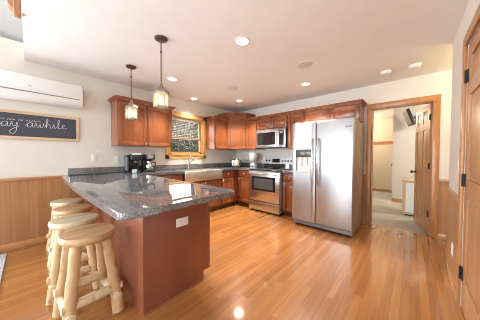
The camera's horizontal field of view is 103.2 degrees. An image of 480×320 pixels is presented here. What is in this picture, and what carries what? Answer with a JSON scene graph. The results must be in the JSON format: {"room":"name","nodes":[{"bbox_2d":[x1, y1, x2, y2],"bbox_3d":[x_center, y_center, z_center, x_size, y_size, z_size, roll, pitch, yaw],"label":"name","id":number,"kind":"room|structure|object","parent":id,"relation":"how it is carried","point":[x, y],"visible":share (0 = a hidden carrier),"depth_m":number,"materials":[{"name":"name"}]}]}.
{"room":"kitchen","nodes":[
{"label":"kitchen","id":0,"kind":"room"},
{"bbox_2d":[0,0,22,42],"bbox_3d":[-3.775,-2.628,-2.714,5.720,2.440,8.964,1,2,42],"label":"ceiling","id":1,"kind":"structure","parent":0,"point":[11,27],"depth_m":2.33,"materials":[{"name":"paint"}]},
{"bbox_2d":[0,36,235,178],"bbox_3d":[-4.471,-0.157,0.760,0.120,2.660,13.120,1,2,42],"label":"wall","id":2,"kind":"structure","parent":0,"point":[19,158],"depth_m":2.90,"materials":[{"name":"paint"}]},
{"bbox_2d":[0,236,47,252],"bbox_3d":[-2.906,1.100,2.420,0.022,0.085,1.445,1,2,42],"label":"baseboard","id":3,"kind":"structure","parent":2,"relation":"attached to","point":[20,244],"depth_m":2.48,"materials":[{"name":"brown wood"}]},
{"bbox_2d":[0,175,63,181],"bbox_3d":[-2.900,0.249,2.398,0.032,0.037,1.445,1,2,42],"label":"trim","id":4,"kind":"structure","parent":2,"relation":"attached to","point":[61,176],"depth_m":2.51,"materials":[{"name":"brown wood"}]},
{"bbox_2d":[0,109,79,141],"bbox_3d":[-2.898,-0.449,2.384,0.024,0.360,1.365,1,2,42],"label":"chalkboard sign","id":5,"kind":"object","parent":2,"relation":"attached to","point":[14,124],"visible":1,"depth_m":2.57,"materials":[{"name":"brown wood"}]},
{"bbox_2d":[0,69,82,108],"bbox_3d":[-2.661,-0.912,2.488,0.220,0.317,0.920,1,2,42],"label":"air conditioner","id":6,"kind":"object","parent":2,"relation":"attached to","point":[17,86],"visible":1,"depth_m":2.44,"materials":[{"name":"white plastic"}]},
{"bbox_2d":[0,178,83,245],"bbox_3d":[-2.908,0.662,2.413,0.014,0.790,1.445,1,2,42],"label":"wainscot","id":7,"kind":"structure","parent":2,"relation":"attached to","point":[25,208],"depth_m":2.52,"materials":[{"name":"brown wood"}]},
{"bbox_2d":[91,154,96,161],"bbox_3d":[-2.329,-0.034,3.038,0.010,0.116,0.072,1,2,42],"label":"light switch","id":8,"kind":"object","parent":2,"relation":"attached to","point":[93,156],"visible":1,"depth_m":3.03,"materials":[{"name":"white plastic"}]},
{"bbox_2d":[108,95,175,147],"bbox_3d":[-1.715,-0.624,3.411,0.398,0.768,1.016,1,2,42],"label":"upper cabinet","id":9,"kind":"object","parent":2,"relation":"attached to","point":[153,126],"visible":0.98,"depth_m":3.23,"materials":[{"name":"brown wood"}]},
{"bbox_2d":[68,163,263,174],"bbox_3d":[-0.945,0.155,3.814,1.028,0.097,3.628,1,2,42],"label":"backsplash","id":10,"kind":"structure","parent":2,"relation":"attached to","point":[71,171],"depth_m":3.77,"materials":[{"name":"stone"}]},
{"bbox_2d":[165,111,205,158],"bbox_3d":[-1.224,-0.533,4.313,0.165,1.010,1.031,1,2,42],"label":"window","id":11,"kind":"structure","parent":2,"relation":"in","point":[201,154],"depth_m":4.40,"materials":[{"name":"brown wood"}]},
{"bbox_2d":[172,117,200,138],"bbox_3d":[-1.227,-0.711,4.312,0.045,0.422,0.825,1,2,42],"label":"window blind","id":12,"kind":"object","parent":11,"relation":"attached to","point":[174,118],"visible":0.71,"depth_m":4.28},
{"bbox_2d":[205,115,229,149],"bbox_3d":[-0.565,-0.648,4.684,0.398,0.768,0.488,1,2,42],"label":"upper cabinet","id":13,"kind":"object","parent":2,"relation":"attached to","point":[216,126],"visible":1,"depth_m":4.57,"materials":[{"name":"brown wood"}]},
{"bbox_2d":[0,191,464,319],"bbox_3d":[-0.849,1.257,0.332,6.120,0.120,17.300,1,2,42],"label":"floor","id":14,"kind":"structure","parent":0,"point":[264,265],"depth_m":1.90,"materials":[{"name":"brown wood"}]},
{"bbox_2d":[0,253,6,282],"bbox_3d":[-2.589,1.174,0.752,2.470,0.012,1.993,1,2,42],"label":"area rug","id":15,"kind":"object","parent":14,"relation":"on","point":[2,256],"visible":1,"depth_m":2.10,"materials":[{"name":"grey fabric"}]},
{"bbox_2d":[46,197,83,250],"bbox_3d":[-2.223,0.832,2.455,0.381,0.636,0.382,1,2,40],"label":"stool","id":16,"kind":"object","parent":14,"relation":"on","point":[54,204],"visible":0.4,"depth_m":2.40,"materials":[{"name":"beige wood"}]},
{"bbox_2d":[47,204,91,266],"bbox_3d":[-1.860,0.841,2.118,0.377,0.636,0.383,1,2,37],"label":"stool","id":17,"kind":"object","parent":14,"relation":"on","point":[74,208],"visible":0.34,"depth_m":2.06,"materials":[{"name":"beige wood"}]},
{"bbox_2d":[46,213,99,305],"bbox_3d":[-1.520,0.850,1.758,0.380,0.639,0.380,-1,2,-42],"label":"stool","id":18,"kind":"object","parent":14,"relation":"on","point":[61,224],"visible":0.69,"depth_m":1.65,"materials":[{"name":"beige wood"}]},
{"bbox_2d":[52,223,124,319],"bbox_3d":[-1.160,0.858,1.460,0.382,0.638,0.382,1,2,39],"label":"stool","id":19,"kind":"object","parent":14,"relation":"on","point":[66,305],"visible":1,"depth_m":1.41,"materials":[{"name":"beige wood"}]},
{"bbox_2d":[84,199,209,316],"bbox_3d":[-1.341,0.712,2.409,2.276,0.873,0.647,1,2,42],"label":"base cabinet","id":20,"kind":"object","parent":14,"relation":"on","point":[158,261],"visible":0.52,"depth_m":1.59,"materials":[{"name":"brown wood"}]},
{"bbox_2d":[62,163,263,220],"bbox_3d":[-0.360,0.191,3.213,2.703,0.137,3.736,1,2,42],"label":"countertop","id":21,"kind":"structure","parent":20,"relation":"on","point":[121,195],"depth_m":1.63,"materials":[{"name":"stone"}]},
{"bbox_2d":[124,153,141,172],"bbox_3d":[-1.849,0.049,3.281,0.231,0.325,0.305,-1,2,-41],"label":"coffee maker","id":22,"kind":"object","parent":21,"relation":"on","point":[131,161],"visible":0.98,"depth_m":3.21,"materials":[{"name":"black plastic"}]},
{"bbox_2d":[141,154,155,171],"bbox_3d":[-1.666,0.050,3.486,0.198,0.315,0.255,-1,2,-42],"label":"coffee maker","id":23,"kind":"object","parent":21,"relation":"on","point":[146,162],"visible":0.99,"depth_m":3.40,"materials":[{"name":"black plastic"}]},
{"bbox_2d":[142,154,154,159],"bbox_3d":[-1.654,-0.056,3.450,0.170,0.100,0.180,-1,2,-42],"label":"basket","id":24,"kind":"object","parent":23,"relation":"on","point":[145,156],"depth_m":3.38,"materials":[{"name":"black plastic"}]},
{"bbox_2d":[187,156,193,168],"bbox_3d":[-1.085,0.053,4.177,0.117,0.285,0.214,0,1,-25],"label":"faucet","id":25,"kind":"object","parent":21,"relation":"on","point":[189,162],"visible":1,"depth_m":4.21,"materials":[{"name":"silver metal"}]},
{"bbox_2d":[177,169,221,181],"bbox_3d":[-0.898,0.306,4.028,0.550,0.207,0.925,1,2,42],"label":"farmhouse sink","id":26,"kind":"object","parent":21,"relation":"in","point":[192,175],"visible":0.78,"depth_m":3.82,"materials":[{"name":"silver metal"}]},
{"bbox_2d":[230,159,241,166],"bbox_3d":[-0.102,0.083,4.968,0.296,0.196,0.170,0,1,-3],"label":"toaster","id":27,"kind":"object","parent":21,"relation":"on","point":[234,162],"visible":0.98,"depth_m":4.89,"materials":[{"name":"silver metal"}]},
{"bbox_2d":[249,152,257,167],"bbox_3d":[0.332,-0.006,4.740,0.220,0.388,0.220,1,2,42],"label":"blender","id":28,"kind":"object","parent":21,"relation":"on","point":[253,157],"visible":1,"depth_m":4.66,"materials":[{"name":"grey plastic"}]},
{"bbox_2d":[249,154,257,163],"bbox_3d":[0.332,-0.035,4.740,0.220,0.245,0.220,1,2,42],"label":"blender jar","id":29,"kind":"object","parent":28,"relation":"on","point":[253,158],"depth_m":4.66,"materials":[{"name":"silver metal"}]},
{"bbox_2d":[176,216,187,227],"bbox_3d":[-0.497,0.534,1.642,0.009,0.072,0.116,1,2,42],"label":"electrical outlet","id":30,"kind":"object","parent":20,"relation":"attached to","point":[183,221],"visible":1,"depth_m":1.64,"materials":[{"name":"white plastic"}]},
{"bbox_2d":[157,174,182,180],"bbox_3d":[-1.491,0.688,3.493,0.651,0.873,0.665,1,2,42],"label":"base cabinet","id":31,"kind":"object","parent":14,"relation":"on","point":[172,176],"visible":0.02,"depth_m":3.40,"materials":[{"name":"brown wood"}]},
{"bbox_2d":[192,179,219,210],"bbox_3d":[-0.956,0.764,4.088,0.650,0.698,0.925,1,2,42],"label":"base cabinet","id":32,"kind":"object","parent":14,"relation":"on","point":[214,204],"visible":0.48,"depth_m":4.10,"materials":[{"name":"brown wood"}]},
{"bbox_2d":[218,170,236,208],"bbox_3d":[-0.459,0.666,4.635,0.651,0.873,0.545,1,2,42],"label":"base cabinet","id":33,"kind":"object","parent":14,"relation":"on","point":[229,177],"visible":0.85,"depth_m":4.45,"materials":[{"name":"brown wood"}]},
{"bbox_2d":[237,170,249,206],"bbox_3d":[0.278,0.667,4.714,0.436,0.873,0.651,1,2,42],"label":"base cabinet","id":34,"kind":"object","parent":14,"relation":"on","point":[242,175],"visible":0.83,"depth_m":4.52,"materials":[{"name":"brown wood"}]},
{"bbox_2d":[249,156,291,214],"bbox_3d":[0.696,0.518,4.247,0.788,1.195,0.748,1,2,42],"label":"range","id":35,"kind":"object","parent":14,"relation":"on","point":[265,183],"visible":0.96,"depth_m":4.03,"materials":[{"name":"grey metal"}]},
{"bbox_2d":[249,167,291,171],"bbox_3d":[0.720,0.207,4.266,0.788,0.026,0.670,1,2,42],"label":"cooktop","id":36,"kind":"object","parent":35,"relation":"in","point":[265,169],"depth_m":4.17,"materials":[{"name":"black glass"}]},
{"bbox_2d":[282,173,291,216],"bbox_3d":[1.157,0.688,3.920,0.325,0.873,0.651,1,2,42],"label":"base cabinet","id":37,"kind":"object","parent":14,"relation":"on","point":[287,177],"visible":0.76,"depth_m":3.74,"materials":[{"name":"brown wood"}]},
{"bbox_2d":[292,116,364,236],"bbox_3d":[1.530,0.245,3.337,0.948,1.788,0.905,1,2,42],"label":"refrigerator","id":38,"kind":"object","parent":14,"relation":"on","point":[328,155],"visible":1,"depth_m":3.00,"materials":[{"name":"silver metal"}]},
{"bbox_2d":[402,178,413,215],"bbox_3d":[3.788,0.771,3.850,0.780,0.730,0.530,1,2,42],"label":"base cabinet","id":39,"kind":"object","parent":14,"relation":"on","point":[408,183],"visible":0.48,"depth_m":3.85,"materials":[{"name":"laminate"}]},
{"bbox_2d":[21,0,468,112],"bbox_3d":[0.617,-1.404,2.183,5.720,0.250,4.155,1,2,42],"label":"ceiling","id":40,"kind":"structure","parent":0,"point":[348,43],"depth_m":2.05,"materials":[{"name":"paint"}]},
{"bbox_2d":[125,64,137,119],"bbox_3d":[-1.514,-0.933,2.649,0.164,0.729,0.142,1,2,42],"label":"pendant light","id":41,"kind":"object","parent":40,"relation":"hanging from","point":[129,107],"visible":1,"depth_m":2.64,"materials":[{"name":"beige glass"}]},
{"bbox_2d":[153,35,168,109],"bbox_3d":[-0.834,-0.917,2.014,0.164,0.729,0.142,1,2,42],"label":"pendant light","id":42,"kind":"object","parent":40,"relation":"hanging from","point":[160,90],"visible":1,"depth_m":2.00,"materials":[{"name":"beige glass"}]},
{"bbox_2d":[167,77,177,80],"bbox_3d":[-1.091,-1.301,3.063,0.170,0.009,0.170,1,2,42],"label":"recessed light","id":43,"kind":"object","parent":40,"relation":"in","point":[168,78],"visible":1,"depth_m":3.06,"materials":[{"name":"white plastic"}]},
{"bbox_2d":[227,86,237,89],"bbox_3d":[-0.137,-1.306,3.465,0.210,0.010,0.210,1,2,42],"label":"ceiling speaker","id":44,"kind":"object","parent":40,"relation":"attached to","point":[228,87],"visible":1,"depth_m":3.47},
{"bbox_2d":[235,36,249,45],"bbox_3d":[0.027,-1.274,2.045,0.170,0.009,0.170,1,2,42],"label":"recessed light","id":45,"kind":"object","parent":40,"relation":"in","point":[241,40],"visible":1,"depth_m":2.04,"materials":[{"name":"white plastic"}]},
{"bbox_2d":[297,61,312,68],"bbox_3d":[0.875,-1.282,2.564,0.210,0.010,0.210,1,2,42],"label":"ceiling speaker","id":46,"kind":"object","parent":40,"relation":"attached to","point":[304,64],"visible":1,"depth_m":2.55},
{"bbox_2d":[298,62,311,67],"bbox_3d":[0.875,-1.283,2.564,0.191,0.005,0.191,1,2,42],"label":"grille","id":47,"kind":"object","parent":46,"relation":"attached to","point":[302,64],"depth_m":2.55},
{"bbox_2d":[301,82,310,85],"bbox_3d":[1.125,-1.296,3.252,0.170,0.009,0.170,1,2,42],"label":"recessed light","id":48,"kind":"object","parent":40,"relation":"in","point":[304,83],"visible":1,"depth_m":3.23,"materials":[{"name":"white plastic"}]},
{"bbox_2d":[380,69,391,74],"bbox_3d":[2.122,-1.265,2.767,0.130,0.043,0.130,1,2,42],"label":"smoke detector","id":49,"kind":"object","parent":40,"relation":"attached to","point":[385,72],"visible":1,"depth_m":2.73,"materials":[{"name":"white plastic"}]},
{"bbox_2d":[408,63,421,69],"bbox_3d":[2.360,-1.260,2.567,0.136,0.043,0.136,1,2,42],"label":"smoke detector","id":50,"kind":"object","parent":40,"relation":"attached to","point":[415,65],"visible":1,"depth_m":2.54,"materials":[{"name":"white plastic"}]},
{"bbox_2d":[236,69,451,204],"bbox_3d":[2.008,-0.087,3.670,5.600,2.440,0.120,1,2,42],"label":"wall","id":51,"kind":"structure","parent":0,"point":[440,82],"depth_m":3.16,"materials":[{"name":"paint"}]},
{"bbox_2d":[218,112,255,149],"bbox_3d":[-0.082,-0.726,4.982,0.713,0.915,0.713,1,2,42],"label":"upper cabinet","id":52,"kind":"object","parent":51,"relation":"attached to","point":[237,122],"visible":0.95,"depth_m":4.77,"materials":[{"name":"brown wood"}]},
{"bbox_2d":[245,117,264,149],"bbox_3d":[0.376,-0.647,4.782,0.343,0.768,0.398,1,2,42],"label":"upper cabinet","id":53,"kind":"object","parent":51,"relation":"attached to","point":[251,123],"visible":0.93,"depth_m":4.67,"materials":[{"name":"brown wood"}]},
{"bbox_2d":[256,112,287,129],"bbox_3d":[0.801,-0.864,4.394,0.790,0.313,0.398,1,2,42],"label":"upper cabinet","id":54,"kind":"object","parent":51,"relation":"attached to","point":[277,120],"visible":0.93,"depth_m":4.25,"materials":[{"name":"brown wood"}]},
{"bbox_2d":[256,127,287,148],"bbox_3d":[0.779,-0.483,4.373,0.776,0.423,0.453,1,2,42],"label":"microwave","id":55,"kind":"object","parent":54,"relation":"attached to","point":[276,138],"visible":0.97,"depth_m":4.20,"materials":[{"name":"silver metal"}]},
{"bbox_2d":[286,109,304,148],"bbox_3d":[1.236,-0.621,4.005,0.375,0.778,0.398,1,2,42],"label":"upper cabinet","id":56,"kind":"object","parent":51,"relation":"attached to","point":[295,116],"visible":0.52,"depth_m":3.94,"materials":[{"name":"brown wood"}]},
{"bbox_2d":[304,99,366,122],"bbox_3d":[1.746,-0.831,3.541,0.988,0.333,0.398,1,2,42],"label":"upper cabinet","id":57,"kind":"object","parent":51,"relation":"attached to","point":[355,108],"visible":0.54,"depth_m":3.36,"materials":[{"name":"brown wood"}]},
{"bbox_2d":[365,94,440,238],"bbox_3d":[2.615,0.092,3.124,0.898,2.112,0.162,1,2,42],"label":"door frame","id":58,"kind":"structure","parent":51,"relation":"attached to","point":[435,99],"depth_m":2.86,"materials":[{"name":"brown wood"}]},
{"bbox_2d":[363,219,445,240],"bbox_3d":[3.033,1.117,2.672,2.500,0.085,0.020,1,2,42],"label":"baseboard","id":59,"kind":"structure","parent":51,"relation":"attached to","point":[439,236],"depth_m":2.77,"materials":[{"name":"brown wood"}]},
{"bbox_2d":[363,177,448,234],"bbox_3d":[3.037,0.697,2.666,2.500,0.755,0.012,1,2,42],"label":"wainscot","id":60,"kind":"structure","parent":51,"relation":"attached to","point":[442,196],"depth_m":2.76,"materials":[{"name":"brown wood"}]},
{"bbox_2d":[410,103,432,234],"bbox_3d":[3.057,0.136,3.185,0.180,2.000,0.756,1,1,30],"label":"door","id":61,"kind":"structure","parent":51,"relation":"in","point":[424,117],"depth_m":3.11,"materials":[{"name":"brown wood"}]},
{"bbox_2d":[373,117,392,189],"bbox_3d":[5.623,-0.153,5.956,4.100,2.500,0.240,1,2,42],"label":"wall","id":62,"kind":"structure","parent":0,"point":[383,127],"depth_m":6.48,"materials":[{"name":"paint"}]},
{"bbox_2d":[372,188,391,192],"bbox_3d":[4.599,1.031,6.730,1.385,0.090,0.015,1,2,42],"label":"baseboard","id":63,"kind":"structure","parent":62,"relation":"attached to","point":[373,189],"depth_m":6.49,"materials":[{"name":"brown wood"}]},
{"bbox_2d":[373,141,392,144],"bbox_3d":[4.850,-0.577,6.432,0.620,0.100,0.076,1,2,42],"label":"coat rack","id":64,"kind":"object","parent":62,"relation":"attached to","point":[383,142],"visible":0.8,"depth_m":6.45,"materials":[{"name":"brown wood"}]},
{"bbox_2d":[374,108,393,118],"bbox_3d":[4.308,-1.426,4.465,4.100,0.100,4.180,1,2,42],"label":"ceiling","id":65,"kind":"structure","parent":0,"point":[386,113],"depth_m":5.75,"materials":[{"name":"paint"}]},
{"bbox_2d":[392,104,427,198],"bbox_3d":[5.571,-0.128,4.790,2.615,2.500,1.560,1,2,42],"label":"wall","id":66,"kind":"structure","parent":0,"point":[403,158],"depth_m":4.96,"materials":[{"name":"beige paint"}]},
{"bbox_2d":[391,198,401,202],"bbox_3d":[5.001,1.087,4.266,2.515,0.090,0.015,1,2,42],"label":"baseboard","id":67,"kind":"structure","parent":66,"relation":"attached to","point":[393,199],"depth_m":5.03,"materials":[{"name":"brown wood"}]},
{"bbox_2d":[402,108,415,125],"bbox_3d":[4.181,-1.030,4.650,0.342,0.392,0.485,1,2,42],"label":"television","id":68,"kind":"object","parent":66,"relation":"attached to","point":[407,114],"visible":0.8,"depth_m":4.53,"materials":[{"name":"black plastic"}]},
{"bbox_2d":[449,0,479,306],"bbox_3d":[-1.685,-1.195,-2.466,0.140,4.900,12.095,1,2,42],"label":"wall","id":69,"kind":"structure","parent":0,"point":[472,5],"depth_m":1.78,"materials":[{"name":"paint"}]},
{"bbox_2d":[444,257,455,297],"bbox_3d":[2.056,1.132,1.859,0.020,0.085,0.727,1,2,42],"label":"baseboard","id":70,"kind":"structure","parent":69,"relation":"attached to","point":[451,281],"depth_m":1.83,"materials":[{"name":"brown wood"}]},
{"bbox_2d":[445,192,457,286],"bbox_3d":[2.060,0.714,1.847,0.012,0.750,0.727,1,2,42],"label":"wainscot","id":71,"kind":"structure","parent":69,"relation":"attached to","point":[452,204],"depth_m":1.82,"materials":[{"name":"brown wood"}]},
{"bbox_2d":[445,187,457,200],"bbox_3d":[2.056,0.322,1.844,0.028,0.035,0.727,1,2,42],"label":"trim","id":72,"kind":"structure","parent":69,"relation":"attached to","point":[452,193],"depth_m":1.79,"materials":[{"name":"brown wood"}]},
{"bbox_2d":[455,3,479,305],"bbox_3d":[1.396,0.113,1.102,0.020,2.150,1.253,1,2,42],"label":"door frame","id":73,"kind":"structure","parent":69,"relation":"attached to","point":[475,21],"depth_m":1.52,"materials":[{"name":"brown wood"}]},
{"bbox_2d":[458,26,479,319],"bbox_3d":[1.397,0.151,1.111,0.110,2.050,1.099,1,2,42],"label":"door","id":74,"kind":"structure","parent":69,"relation":"in","point":[469,272],"depth_m":1.33,"materials":[{"name":"brown wood"}]},
{"bbox_3d":[-0.686,-2.605,0.619,5.600,2.210,0.120,1,2,42],"label":"wall","id":75,"kind":"structure","parent":0,"visible":0},
{"bbox_2d":[7,0,20,18],"bbox_3d":[-1.947,-1.747,1.633,0.100,1.000,0.078,1,2,42],"label":"post","id":76,"kind":"object","parent":75,"relation":"attached to","point":[17,3],"visible":1,"depth_m":1.64,"materials":[{"name":"brown wood"}]},
{"label":"outside","id":77,"kind":"structure","parent":0,"visible":0},
{"bbox_3d":[-8.512,1.738,8.408,15.700,0.300,25.000,1,2,42],"label":"ground","id":78,"kind":"structure","parent":77,"visible":0},
{"bbox_2d":[171,120,198,151],"bbox_3d":[-2.788,-1.016,11.475,3.429,5.306,3.250,1,2,42],"label":"tree","id":79,"kind":"object","parent":78,"relation":"on","point":[175,141],"visible":0.13,"depth_m":10.53,"materials":[{"name":"green plant"}]},
{"bbox_2d":[171,140,198,151],"bbox_3d":[-1.989,0.458,7.336,1.890,2.452,1.910,1,2,42],"label":"shrub","id":80,"kind":"object","parent":78,"relation":"on","point":[191,143],"visible":0.09,"depth_m":7.02,"materials":[{"name":"green plant"}]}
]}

